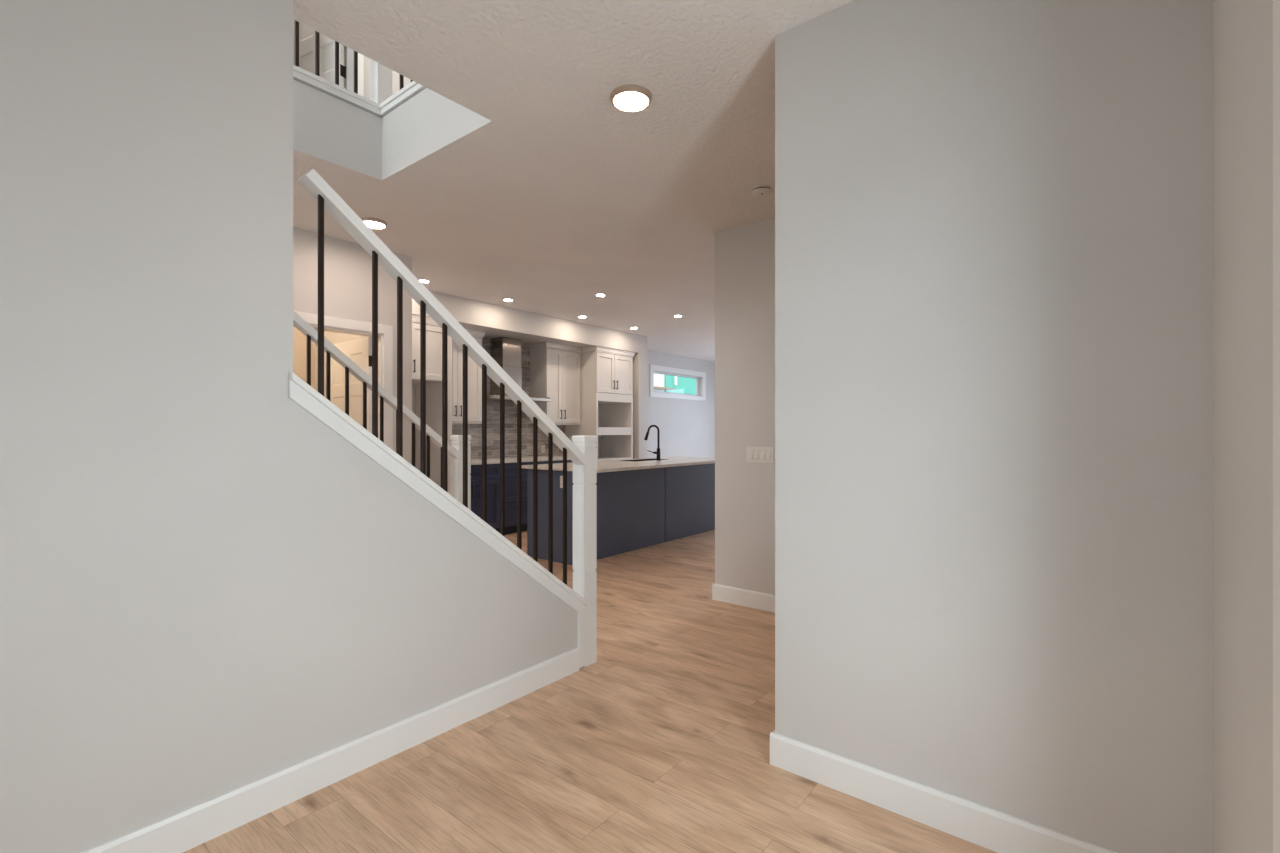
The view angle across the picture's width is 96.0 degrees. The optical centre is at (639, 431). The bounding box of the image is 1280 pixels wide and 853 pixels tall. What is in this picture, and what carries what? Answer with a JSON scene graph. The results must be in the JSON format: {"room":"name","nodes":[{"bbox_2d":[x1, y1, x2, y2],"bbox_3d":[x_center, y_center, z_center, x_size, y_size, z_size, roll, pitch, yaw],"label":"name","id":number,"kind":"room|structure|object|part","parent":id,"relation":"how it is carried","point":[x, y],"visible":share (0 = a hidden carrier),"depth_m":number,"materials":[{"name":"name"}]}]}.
{"room":"entrance hallway","nodes":[
{"label":"entrance hallway","id":0,"kind":"room"},
{"bbox_2d":[0,0,581,852],"bbox_3d":[-1.579,-0.120,1.554,0.115,2.740,3.970,0,0,38],"label":"wall","id":1,"kind":"structure","parent":0,"point":[208,590],"depth_m":1.71,"materials":[{"name":"paint"}]},
{"bbox_2d":[81,647,579,852],"bbox_3d":[-1.496,1.192,1.553,0.015,0.117,3.772,0,0,38],"label":"baseboard","id":2,"kind":"structure","parent":1,"relation":"attached to","point":[182,831],"depth_m":2.02,"materials":[{"name":"white paint"}]},
{"bbox_2d":[288,379,586,666],"bbox_3d":[-0.737,0.530,2.509,0.016,1.416,1.438,0,0,38],"label":"trim","id":3,"kind":"structure","parent":1,"relation":"attached to","point":[296,393],"depth_m":2.36,"materials":[{"name":"white paint"}]},
{"bbox_2d":[289,372,587,605],"bbox_3d":[-0.780,0.362,2.544,0.153,1.128,1.436,0,0,38],"label":"cap","id":4,"kind":"object","parent":1,"relation":"attached to","point":[292,376],"visible":0.46,"depth_m":2.31,"materials":[{"name":"white paint"}]},
{"bbox_2d":[293,327,314,388],"bbox_3d":[-3.251,-0.120,4.766,1.620,2.740,1.620,0,0,38],"label":"wall","id":5,"kind":"structure","parent":0,"point":[299,339],"depth_m":5.73,"materials":[{"name":"beige paint"}]},
{"bbox_2d":[344,46,346,88],"bbox_3d":[-4.694,-3.055,4.622,0.100,2.390,6.600,0,0,38],"label":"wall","id":6,"kind":"structure","parent":0,"point":[345,48],"depth_m":6.36,"materials":[{"name":"paint"}]},
{"bbox_2d":[293,47,409,451],"bbox_3d":[-3.206,-1.500,3.440,0.140,5.500,6.600,0,0,38],"label":"wall","id":7,"kind":"structure","parent":0,"point":[347,265],"depth_m":4.49,"materials":[{"name":"paint"}]},
{"bbox_2d":[293,19,345,87],"bbox_3d":[-2.643,-2.887,4.742,0.613,2.030,0.153,0,0,27],"label":"door","id":8,"kind":"structure","parent":7,"relation":"in","point":[306,34],"depth_m":4.71,"materials":[{"name":"white paint"}]},
{"bbox_2d":[293,311,392,449],"bbox_3d":[-2.389,0.336,4.442,0.142,2.428,0.941,0,0,38],"label":"door frame","id":9,"kind":"structure","parent":7,"relation":"attached to","point":[386,330],"depth_m":4.71,"materials":[{"name":"white paint"}]},
{"bbox_2d":[330,337,371,432],"bbox_3d":[-2.520,0.226,5.000,0.768,2.025,0.153,0,0,38],"label":"door","id":10,"kind":"structure","parent":7,"relation":"in","point":[359,351],"depth_m":4.92,"materials":[{"name":"white paint"}]},
{"bbox_2d":[358,53,363,96],"bbox_3d":[-2.482,-2.870,4.257,0.018,2.220,0.880,0,0,38],"label":"door frame","id":11,"kind":"structure","parent":7,"relation":"attached to","point":[360,56],"depth_m":4.58,"materials":[{"name":"white paint"}]},
{"bbox_2d":[315,254,411,464],"bbox_3d":[-2.616,-0.120,5.373,1.620,2.740,0.120,0,0,38],"label":"wall","id":12,"kind":"structure","parent":0,"point":[333,337],"depth_m":4.90,"materials":[{"name":"paint"}]},
{"bbox_2d":[412,338,564,467],"bbox_3d":[-1.962,-0.120,7.586,0.132,2.740,4.400,0,0,38],"label":"wall","id":13,"kind":"structure","parent":0,"point":[493,407],"depth_m":7.72,"materials":[{"name":"grey tile"}]},
{"bbox_2d":[452,329,484,423],"bbox_3d":[-2.220,-0.656,6.863,0.382,1.113,0.646,0,0,38],"label":"upper cabinet","id":14,"kind":"object","parent":13,"relation":"attached to","point":[474,371],"visible":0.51,"depth_m":6.86,"materials":[{"name":"white paint"}]},
{"bbox_3d":[-2.221,-0.631,6.626,0.020,1.007,0.266,0,0,38],"label":"door","id":15,"kind":"part","parent":14,"relation":"part of","materials":[{"name":"white paint"}]},
{"bbox_3d":[-2.126,-0.113,6.771,0.028,0.025,0.620,0,0,38],"label":"light rail","id":16,"kind":"part","parent":14,"relation":"part of","materials":[{"name":"white paint"}]},
{"bbox_3d":[-2.029,-0.631,6.867,0.020,1.007,0.342,0,0,38],"label":"door","id":17,"kind":"part","parent":14,"relation":"part of","materials":[{"name":"white paint"}]},
{"bbox_3d":[-2.224,-1.177,6.865,0.374,0.073,0.646,0,0,38],"label":"crown moulding","id":18,"kind":"part","parent":14,"relation":"part of","materials":[{"name":"white paint"}]},
{"bbox_2d":[487,337,550,402],"bbox_3d":[-1.664,-0.807,7.461,0.487,0.814,0.925,0,0,38],"label":"range hood","id":19,"kind":"object","parent":13,"relation":"attached to","point":[505,351],"visible":0.66,"depth_m":7.44,"materials":[{"name":"silver metal"}]},
{"bbox_2d":[541,445,544,452],"bbox_3d":[-1.378,0.242,8.210,0.006,0.116,0.072,0,0,38],"label":"outlet","id":20,"kind":"object","parent":13,"relation":"attached to","point":[542,446],"visible":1,"depth_m":8.20,"materials":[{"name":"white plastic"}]},
{"bbox_2d":[529,342,581,424],"bbox_3d":[-1.186,-0.656,8.165,0.382,1.113,0.704,0,0,38],"label":"upper cabinet","id":21,"kind":"object","parent":13,"relation":"attached to","point":[555,369],"visible":0.9,"depth_m":8.00,"materials":[{"name":"white paint"}]},
{"bbox_3d":[-1.183,-0.631,7.933,0.020,1.007,0.284,0,0,38],"label":"door","id":22,"kind":"part","parent":21,"relation":"part of","materials":[{"name":"white paint"}]},
{"bbox_3d":[-1.189,-1.177,8.168,0.374,0.073,0.704,0,0,38],"label":"crown moulding","id":23,"kind":"part","parent":21,"relation":"part of","materials":[{"name":"white paint"}]},
{"bbox_3d":[-1.075,-0.113,8.094,0.028,0.025,0.678,0,0,38],"label":"light rail","id":24,"kind":"part","parent":21,"relation":"part of","materials":[{"name":"white paint"}]},
{"bbox_3d":[-0.979,-0.631,8.189,0.020,1.007,0.363,0,0,38],"label":"door","id":25,"kind":"part","parent":21,"relation":"part of","materials":[{"name":"white paint"}]},
{"bbox_2d":[412,291,638,352],"bbox_3d":[-1.616,-1.353,7.388,0.680,0.275,4.280,0,0,38],"label":"wall","id":26,"kind":"structure","parent":0,"point":[496,321],"depth_m":7.24,"materials":[{"name":"paint"}]},
{"bbox_2d":[293,0,852,361],"bbox_3d":[0.827,-1.675,4.579,9.000,0.370,14.600,0,0,38],"label":"ceiling","id":27,"kind":"structure","parent":0,"point":[515,173],"depth_m":3.12,"materials":[{"name":"paint"}]},
{"bbox_2d":[293,65,425,117],"bbox_3d":[-2.479,-1.895,1.497,1.196,0.054,4.460,0,0,38],"label":"curb","id":28,"kind":"object","parent":27,"relation":"on","point":[301,75],"visible":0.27,"depth_m":3.22,"materials":[{"name":"white paint"}]},
{"bbox_2d":[295,20,412,103],"bbox_3d":[-1.396,-2.413,2.821,1.096,0.987,0.882,0,0,38],"label":"guard railing","id":29,"kind":"object","parent":28,"relation":"on","point":[380,75],"visible":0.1,"depth_m":3.35,"materials":[{"name":"black metal"}]},
{"bbox_3d":[-1.543,-2.414,3.439,0.098,0.985,0.098,0,0,38],"label":"newel post","id":30,"kind":"part","parent":29,"relation":"part of","materials":[{"name":"white paint"}]},
{"bbox_2d":[361,217,386,228],"bbox_3d":[-1.894,-1.479,4.092,0.186,0.024,0.186,0,0,38],"label":"recessed light","id":31,"kind":"object","parent":27,"relation":"in","point":[372,223],"visible":0.74,"depth_m":4.07,"materials":[{"name":"white"}]},
{"bbox_2d":[364,221,383,227],"bbox_3d":[-1.894,-1.476,4.092,0.147,0.009,0.147,0,0,38],"label":"diffuser","id":32,"kind":"object","parent":31,"relation":"attached to","point":[371,224],"depth_m":4.09,"materials":[{"name":"white plastic"}]},
{"bbox_2d":[610,84,651,112],"bbox_3d":[-0.040,-1.479,2.564,0.186,0.024,0.186,0,0,38],"label":"recessed light","id":33,"kind":"object","parent":27,"relation":"in","point":[630,98],"visible":1,"depth_m":2.54,"materials":[{"name":"beige metal"}]},
{"bbox_2d":[614,92,647,109],"bbox_3d":[-0.040,-1.476,2.564,0.147,0.009,0.147,0,0,38],"label":"diffuser","id":34,"kind":"object","parent":33,"relation":"attached to","point":[622,100],"depth_m":2.56,"materials":[{"name":"white plastic"}]},
{"bbox_2d":[751,185,770,197],"bbox_3d":[0.742,-1.469,3.536,0.124,0.044,0.124,0,0,38],"label":"smoke detector","id":35,"kind":"object","parent":27,"relation":"attached to","point":[759,191],"visible":1,"depth_m":3.50,"materials":[{"name":"white plastic"}]},
{"bbox_2d":[183,530,996,852],"bbox_3d":[0.889,1.310,4.657,9.000,0.120,14.400,0,0,38],"label":"floor","id":36,"kind":"structure","parent":0,"point":[660,743],"depth_m":2.13,"materials":[{"name":"brown wood"}]},
{"bbox_2d":[293,310,470,509],"bbox_3d":[-1.640,0.144,3.274,0.097,2.212,1.535,0,0,38],"label":"stair railing","id":37,"kind":"object","parent":36,"relation":"on","point":[455,450],"visible":0.34,"depth_m":3.40,"materials":[{"name":"white paint"}]},
{"bbox_3d":[-1.657,-0.387,3.237,0.066,1.150,1.456,0,0,38],"label":"handrail","id":38,"kind":"part","parent":37,"relation":"part of","materials":[{"name":"white paint"}]},
{"bbox_3d":[-1.193,0.634,3.837,0.097,1.231,0.098,0,0,38],"label":"newel post","id":39,"kind":"part","parent":37,"relation":"part of","materials":[{"name":"white paint"}]},
{"bbox_2d":[412,314,451,494],"bbox_3d":[-2.627,0.018,6.118,0.672,2.463,1.023,0,0,38],"label":"tall cabinet","id":40,"kind":"object","parent":36,"relation":"on","point":[433,330],"visible":0.24,"depth_m":6.30,"materials":[{"name":"white paint"}]},
{"bbox_3d":[-2.630,-1.177,6.120,0.664,0.073,1.023,0,0,38],"label":"crown moulding","id":41,"kind":"part","parent":40,"relation":"part of","materials":[{"name":"white paint"}]},
{"bbox_3d":[-2.249,-0.844,6.124,0.020,0.582,0.430,0,0,38],"label":"door","id":42,"kind":"part","parent":40,"relation":"part of","materials":[{"name":"white paint"}]},
{"bbox_2d":[297,169,596,666],"bbox_3d":[-0.728,0.168,2.590,0.097,2.164,1.473,0,0,38],"label":"stair railing","id":43,"kind":"object","parent":36,"relation":"on","point":[583,452],"visible":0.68,"depth_m":2.59,"materials":[{"name":"white paint"}]},
{"bbox_3d":[-0.744,-0.363,2.551,0.074,1.102,1.394,0,0,38],"label":"handrail","id":44,"kind":"part","parent":43,"relation":"part of","materials":[{"name":"white paint"}]},
{"bbox_3d":[-0.300,0.634,3.128,0.097,1.231,0.098,0,0,38],"label":"newel post","id":45,"kind":"part","parent":43,"relation":"part of","materials":[{"name":"white paint"}]},
{"bbox_2d":[470,464,499,529],"bbox_3d":[-2.103,0.813,6.798,0.647,0.874,0.686,0,0,38],"label":"base cabinet","id":46,"kind":"object","parent":36,"relation":"on","point":[493,470],"visible":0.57,"depth_m":6.77,"materials":[{"name":"blue paint"}]},
{"bbox_3d":[-1.999,0.846,6.479,0.020,0.584,0.309,0,0,38],"label":"door","id":47,"kind":"part","parent":46,"relation":"part of","materials":[{"name":"blue paint"}]},
{"bbox_3d":[-1.884,0.465,6.624,0.020,0.166,0.678,0,0,38],"label":"drawer","id":48,"kind":"part","parent":46,"relation":"part of","materials":[{"name":"blue paint"}]},
{"bbox_3d":[-1.787,0.846,6.746,0.020,0.584,0.365,0,0,38],"label":"door","id":49,"kind":"part","parent":46,"relation":"part of","materials":[{"name":"blue paint"}]},
{"bbox_2d":[496,461,555,533],"bbox_3d":[-1.606,0.813,7.423,0.647,0.874,0.908,0,0,38],"label":"base cabinet","id":50,"kind":"object","parent":36,"relation":"on","point":[510,468],"visible":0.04,"depth_m":7.06,"materials":[{"name":"blue paint"}]},
{"bbox_3d":[-1.387,0.993,7.249,0.020,0.291,0.900,0,0,38],"label":"drawer","id":51,"kind":"part","parent":50,"relation":"part of","materials":[{"name":"blue paint"}]},
{"bbox_3d":[-1.387,0.698,7.249,0.020,0.287,0.900,0,0,38],"label":"drawer","id":52,"kind":"part","parent":50,"relation":"part of","materials":[{"name":"blue paint"}]},
{"bbox_2d":[471,455,569,464],"bbox_3d":[-1.594,0.355,7.445,0.638,0.038,2.339,0,0,38],"label":"countertop","id":53,"kind":"structure","parent":50,"relation":"on","point":[476,461],"depth_m":7.21,"materials":[{"name":"stone"}]},
{"bbox_3d":[-1.387,0.465,7.249,0.020,0.166,0.900,0,0,38],"label":"drawer","id":54,"kind":"part","parent":50,"relation":"part of","materials":[{"name":"blue paint"}]},
{"bbox_2d":[556,460,571,462],"bbox_3d":[-1.093,0.813,8.069,0.647,0.874,0.738,0,0,38],"label":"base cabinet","id":55,"kind":"object","parent":36,"relation":"on","point":[557,461],"visible":0.04,"depth_m":7.68,"materials":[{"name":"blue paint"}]},
{"bbox_2d":[565,346,634,460],"bbox_3d":[-0.578,0.018,8.697,0.672,2.463,0.934,0,0,38],"label":"tall cabinet","id":56,"kind":"object","parent":36,"relation":"on","point":[606,373],"visible":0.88,"depth_m":8.49,"materials":[{"name":"white paint"}]},
{"bbox_3d":[-0.857,0.003,8.876,0.012,2.295,0.815,0,0,38],"label":"panel","id":57,"kind":"part","parent":56,"relation":"part of","materials":[{"name":"white paint"}]},
{"bbox_3d":[-0.500,-0.852,8.326,0.020,0.567,0.386,0,0,38],"label":"door","id":58,"kind":"part","parent":56,"relation":"part of","materials":[{"name":"white paint"}]},
{"bbox_3d":[-0.602,-1.177,8.674,0.664,0.073,0.867,0,0,38],"label":"crown moulding","id":59,"kind":"part","parent":56,"relation":"part of","materials":[{"name":"white paint"}]},
{"bbox_2d":[598,401,623,403],"bbox_3d":[-0.616,-0.503,8.685,0.604,0.118,0.755,0,0,38],"label":"shelf","id":60,"kind":"object","parent":56,"relation":"attached to","point":[599,402],"depth_m":8.68,"materials":[{"name":"white paint"}]},
{"bbox_2d":[598,457,627,458],"bbox_3d":[-0.616,0.400,8.685,0.604,0.020,0.755,0,0,38],"label":"shelf","id":61,"kind":"object","parent":56,"relation":"attached to","point":[598,457],"depth_m":8.76,"materials":[{"name":"white paint"}]},
{"bbox_3d":[-0.371,0.294,8.490,0.022,1.712,0.815,0,0,38],"label":"frame","id":62,"kind":"part","parent":56,"relation":"part of","materials":[{"name":"white paint"}]},
{"bbox_2d":[598,427,630,434],"bbox_3d":[-0.609,-0.011,8.679,0.623,0.113,0.755,0,0,38],"label":"shelf","id":63,"kind":"object","parent":56,"relation":"attached to","point":[601,430],"depth_m":8.47,"materials":[{"name":"white paint"}]},
{"bbox_3d":[-0.249,-0.852,8.642,0.020,0.567,0.414,0,0,38],"label":"door","id":64,"kind":"part","parent":56,"relation":"part of","materials":[{"name":"white paint"}]},
{"bbox_2d":[527,463,714,564],"bbox_3d":[-0.058,0.808,6.632,0.660,0.883,2.635,0,0,38],"label":"kitchen island","id":65,"kind":"object","parent":36,"relation":"on","point":[640,508],"visible":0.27,"depth_m":6.09,"materials":[{"name":"blue paint"}]},
{"bbox_3d":[-0.871,0.808,5.608,0.660,0.883,0.020,0,0,38],"label":"panel","id":66,"kind":"part","parent":65,"relation":"part of","materials":[{"name":"blue paint"}]},
{"bbox_2d":[560,476,562,487],"bbox_3d":[-0.734,0.475,5.483,0.072,0.116,0.007,0,0,38],"label":"outlet","id":67,"kind":"object","parent":65,"relation":"attached to","point":[561,477],"visible":0.61,"depth_m":5.49,"materials":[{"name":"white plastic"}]},
{"bbox_2d":[522,457,714,472],"bbox_3d":[0.048,0.351,6.538,1.033,0.030,2.700,0,0,38],"label":"island countertop","id":68,"kind":"structure","parent":65,"relation":"on","point":[608,465],"depth_m":6.13,"materials":[{"name":"stone"}]},
{"bbox_2d":[620,459,666,460],"bbox_3d":[0.055,0.451,6.967,0.316,0.223,0.736,0,0,38],"label":"sink","id":69,"kind":"object","parent":68,"relation":"in","point":[637,459],"visible":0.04,"depth_m":7.17,"materials":[{"name":"silver metal"}]},
{"bbox_2d":[644,425,660,460],"bbox_3d":[0.146,0.125,6.838,0.212,0.422,0.061,0,0,21],"label":"faucet","id":70,"kind":"object","parent":68,"relation":"on","point":[658,458],"visible":1,"depth_m":6.81,"materials":[{"name":"black metal"}]},
{"bbox_3d":[0.157,0.052,6.840,0.160,0.276,0.025,0,0,24],"label":"spout","id":71,"kind":"part","parent":70,"relation":"part of","materials":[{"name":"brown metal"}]},
{"bbox_3d":[-0.170,0.808,5.975,0.020,0.883,1.426,0,0,38],"label":"panel","id":72,"kind":"part","parent":65,"relation":"part of","materials":[{"name":"blue paint"}]},
{"bbox_3d":[0.642,0.808,6.998,0.020,0.883,1.162,0,0,38],"label":"panel","id":73,"kind":"part","parent":65,"relation":"part of","materials":[{"name":"blue paint"}]},
{"bbox_2d":[632,335,646,458],"bbox_3d":[-0.360,-0.120,9.251,1.030,2.740,0.200,0,0,38],"label":"wall","id":74,"kind":"structure","parent":0,"point":[639,359],"depth_m":8.90,"materials":[{"name":"paint"}]},
{"bbox_2d":[647,350,714,457],"bbox_3d":[0.565,-0.120,11.122,0.150,2.740,3.880,0,0,38],"label":"wall","id":75,"kind":"structure","parent":0,"point":[686,427],"depth_m":11.32,"materials":[{"name":"paint"}]},
{"bbox_2d":[654,371,698,395],"bbox_3d":[0.681,-0.935,11.320,0.065,0.400,1.695,0,0,38],"label":"window","id":76,"kind":"structure","parent":75,"relation":"in","point":[656,372],"depth_m":11.50,"materials":[{"name":"white plastic"}]},
{"bbox_2d":[650,364,705,400],"bbox_3d":[0.772,-0.940,11.248,0.018,0.590,1.895,0,0,38],"label":"window frame","id":77,"kind":"structure","parent":75,"relation":"in","point":[652,367],"depth_m":11.12,"materials":[{"name":"white paint"}]},
{"bbox_2d":[715,218,774,594],"bbox_3d":[2.317,-0.120,2.990,4.390,2.740,0.125,0,0,38],"label":"wall","id":78,"kind":"structure","parent":0,"point":[745,254],"depth_m":4.16,"materials":[{"name":"paint"}]},
{"bbox_2d":[712,583,774,612],"bbox_3d":[4.485,1.192,5.827,4.285,0.117,7.295,0,0,38],"label":"baseboard","id":79,"kind":"structure","parent":78,"relation":"attached to","point":[748,598],"depth_m":4.14,"materials":[{"name":"white paint"}]},
{"bbox_2d":[746,446,773,462],"bbox_3d":[0.848,0.160,4.068,0.208,0.112,0.013,0,0,38],"label":"light switch","id":80,"kind":"object","parent":78,"relation":"attached to","point":[753,454],"visible":1,"depth_m":4.06,"materials":[{"name":"white plastic"}]},
{"bbox_2d":[775,0,1212,852],"bbox_3d":[1.762,-0.120,1.256,3.102,2.740,0.125,0,0,38],"label":"wall","id":81,"kind":"structure","parent":0,"point":[994,218],"depth_m":1.71,"materials":[{"name":"paint"}]},
{"bbox_2d":[770,730,1117,852],"bbox_3d":[1.003,1.192,1.859,1.192,0.117,0.155,0,0,38],"label":"baseboard","id":82,"kind":"structure","parent":81,"relation":"attached to","point":[994,830],"depth_m":1.84,"materials":[{"name":"white paint"}]},
{"bbox_2d":[1213,0,1272,852],"bbox_3d":[0.356,-0.120,-0.034,0.150,2.740,3.890,0,0,38],"label":"wall","id":83,"kind":"structure","parent":0,"point":[1242,29],"depth_m":1.16,"materials":[{"name":"paint"}]},
{"bbox_2d":[1273,0,1279,852],"bbox_3d":[0.817,0.198,0.679,0.016,2.145,0.500,0,0,38],"label":"door frame","id":84,"kind":"structure","parent":83,"relation":"attached to","point":[1276,3],"depth_m":0.86,"materials":[{"name":"white paint"}]},
{"bbox_3d":[2.166,1.461,5.942,32.000,0.179,40.000,0,0,38],"label":"ground","id":85,"kind":"structure","parent":0,"visible":0},
{"bbox_2d":[654,373,695,394],"bbox_3d":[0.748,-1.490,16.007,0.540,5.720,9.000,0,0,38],"label":"house","id":86,"kind":"object","parent":85,"relation":"on","point":[662,383],"visible":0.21,"depth_m":16.31,"materials":[{"name":"teal"}]}
]}

